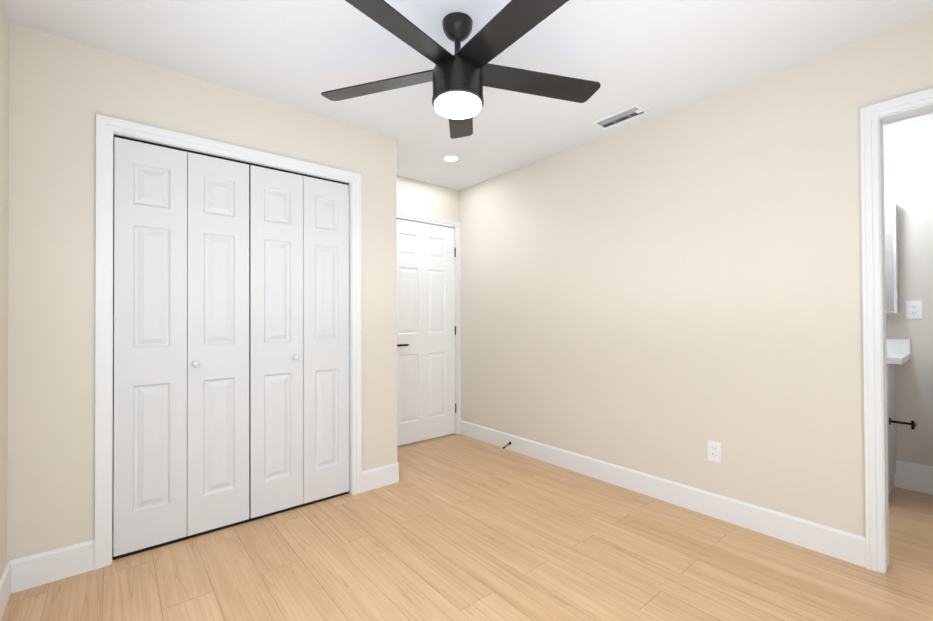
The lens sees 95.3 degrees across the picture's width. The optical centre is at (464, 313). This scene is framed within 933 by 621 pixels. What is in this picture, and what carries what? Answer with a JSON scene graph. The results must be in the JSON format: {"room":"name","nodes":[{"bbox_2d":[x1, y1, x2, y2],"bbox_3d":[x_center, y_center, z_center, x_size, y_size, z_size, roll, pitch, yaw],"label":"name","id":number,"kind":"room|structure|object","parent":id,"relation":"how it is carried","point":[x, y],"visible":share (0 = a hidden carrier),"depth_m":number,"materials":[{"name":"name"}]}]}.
{"room":"empty bedroom","nodes":[
{"label":"empty bedroom","id":0,"kind":"room"},
{"bbox_2d":[0,0,9,575],"bbox_3d":[-1.142,-0.048,0.748,0.115,2.440,4.280,0,-1,-40],"label":"wall","id":1,"kind":"structure","parent":0,"point":[4,125],"depth_m":1.74,"materials":[{"name":"beige paint"}]},
{"bbox_2d":[0,561,10,620],"bbox_3d":[-0.867,1.102,0.513,0.014,0.135,3.360,0,-1,-40],"label":"baseboard","id":2,"kind":"structure","parent":1,"relation":"attached to","point":[5,585],"depth_m":1.71,"materials":[{"name":"white wood"}]},
{"bbox_2d":[7,22,396,560],"bbox_3d":[-1.253,-0.032,2.463,1.900,2.440,0.115,0,-1,-40],"label":"wall","id":3,"kind":"structure","parent":0,"point":[63,92],"depth_m":1.95,"materials":[{"name":"beige paint"}]},
{"bbox_2d":[9,462,398,593],"bbox_3d":[-1.206,1.120,2.403,1.900,0.135,0.014,0,-1,-40],"label":"baseboard","id":4,"kind":"structure","parent":3,"relation":"attached to","point":[34,570],"depth_m":1.91,"materials":[{"name":"white wood"}]},
{"bbox_2d":[95,114,361,569],"bbox_3d":[-1.246,0.128,2.454,1.336,2.120,0.135,0,-1,-40],"label":"trim","id":5,"kind":"structure","parent":3,"relation":"attached to","point":[108,128],"depth_m":2.03,"materials":[{"name":"white wood"}]},
{"bbox_2d":[113,135,348,559],"bbox_3d":[-1.264,0.160,2.477,1.210,2.057,0.175,0,-1,-40],"label":"bifold closet doors","id":6,"kind":"structure","parent":3,"relation":"in","point":[231,342],"depth_m":2.35,"materials":[{"name":"white wood"}]},
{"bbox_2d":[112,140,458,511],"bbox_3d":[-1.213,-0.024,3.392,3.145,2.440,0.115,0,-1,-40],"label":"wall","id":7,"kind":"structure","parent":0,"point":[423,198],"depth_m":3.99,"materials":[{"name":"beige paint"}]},
{"bbox_2d":[397,219,455,445],"bbox_3d":[-0.383,0.166,3.990,0.770,2.040,0.093,0,-1,-40],"label":"entry door","id":8,"kind":"structure","parent":7,"relation":"in","point":[426,334],"depth_m":4.01,"materials":[{"name":"white wood"}]},
{"bbox_2d":[397,211,460,433],"bbox_3d":[-0.421,0.138,4.031,0.892,2.120,0.135,0,-1,-40],"label":"door frame","id":9,"kind":"structure","parent":7,"relation":"attached to","point":[413,217],"depth_m":4.24,"materials":[{"name":"white wood"}]},
{"bbox_2d":[1,433,932,620],"bbox_3d":[0.620,1.227,2.188,4.670,0.100,4.280,0,-1,-40],"label":"floor","id":10,"kind":"structure","parent":0,"point":[454,527],"depth_m":1.99,"materials":[{"name":"brown wood"}]},
{"bbox_2d":[886,339,916,497],"bbox_3d":[2.511,0.650,2.976,0.518,1.050,0.900,0,-1,-40],"label":"bathroom vanity","id":11,"kind":"object","parent":10,"relation":"on","point":[898,351],"visible":0.15,"depth_m":2.77,"materials":[{"name":"white"}]},
{"bbox_2d":[2,0,932,189],"bbox_3d":[0.607,-1.313,2.211,4.670,0.100,4.280,0,-1,-40],"label":"ceiling","id":12,"kind":"structure","parent":0,"point":[655,58],"depth_m":2.04,"materials":[{"name":"paint"}]},
{"bbox_2d":[442,155,459,161],"bbox_3d":[-0.113,-1.244,3.411,0.148,0.008,0.148,0,-1,-40],"label":"recessed light","id":13,"kind":"object","parent":12,"relation":"in","point":[450,158],"visible":1,"depth_m":3.41,"materials":[{"name":"white plastic"}]},
{"bbox_2d":[321,0,600,138],"bbox_3d":[-0.024,-1.071,1.805,1.315,0.384,1.289,0,-1,-40],"label":"ceiling fan","id":14,"kind":"object","parent":12,"relation":"hanging from","point":[460,78],"visible":1,"depth_m":1.76,"materials":[{"name":"black metal"}]},
{"bbox_2d":[592,104,648,129],"bbox_3d":[0.990,-1.255,2.721,0.150,0.010,0.310,0,-1,-40],"label":"ceiling vent","id":15,"kind":"object","parent":12,"relation":"in","point":[622,116],"visible":1,"depth_m":2.71,"materials":[{"name":"white plastic"}]},
{"bbox_2d":[459,14,932,536],"bbox_3d":[1.282,-0.041,2.752,0.115,2.440,4.050,0,-1,-40],"label":"wall","id":16,"kind":"structure","parent":0,"point":[667,296],"depth_m":2.51,"materials":[{"name":"beige paint"}]},
{"bbox_2d":[460,420,865,567],"bbox_3d":[0.899,1.116,3.110,0.014,0.135,2.987,0,-1,-40],"label":"baseboard","id":17,"kind":"structure","parent":16,"relation":"attached to","point":[837,543],"depth_m":2.51,"materials":[{"name":"white wood"}]},
{"bbox_2d":[707,440,720,462],"bbox_3d":[1.442,0.797,2.459,0.008,0.116,0.072,0,-1,-40],"label":"outlet","id":18,"kind":"object","parent":16,"relation":"attached to","point":[714,450],"visible":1,"depth_m":2.46,"materials":[{"name":"white plastic"}]},
{"bbox_2d":[860,88,932,572],"bbox_3d":[2.179,0.104,1.669,0.159,2.120,0.886,0,-1,-40],"label":"door frame","id":19,"kind":"structure","parent":16,"relation":"attached to","point":[874,118],"depth_m":1.94,"materials":[{"name":"white wood"}]},
{"bbox_2d":[883,118,932,465],"bbox_3d":[2.831,-0.046,3.091,0.115,2.440,2.830,0,-1,-40],"label":"wall","id":20,"kind":"structure","parent":0,"point":[908,169],"depth_m":2.82,"materials":[{"name":"paint"}]},
{"bbox_2d":[884,202,898,312],"bbox_3d":[2.723,-0.368,3.037,0.117,0.735,0.513,0,-1,-40],"label":"medicine cabinet mirror","id":21,"kind":"object","parent":20,"relation":"attached to","point":[891,258],"visible":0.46,"depth_m":2.82,"materials":[{"name":"white mirror"}]},
{"bbox_2d":[894,460,932,494],"bbox_3d":[2.786,1.084,3.040,0.014,0.180,2.600,0,-1,-40],"label":"baseboard","id":22,"kind":"structure","parent":20,"relation":"attached to","point":[913,476],"depth_m":2.80,"materials":[{"name":"white wood"}]},
{"bbox_2d":[906,301,921,318],"bbox_3d":[2.977,-0.026,2.818,0.008,0.120,0.074,0,-1,-40],"label":"electrical outlet","id":23,"kind":"object","parent":20,"relation":"attached to","point":[913,309],"visible":1,"depth_m":2.82,"materials":[{"name":"white plastic"}]}
]}

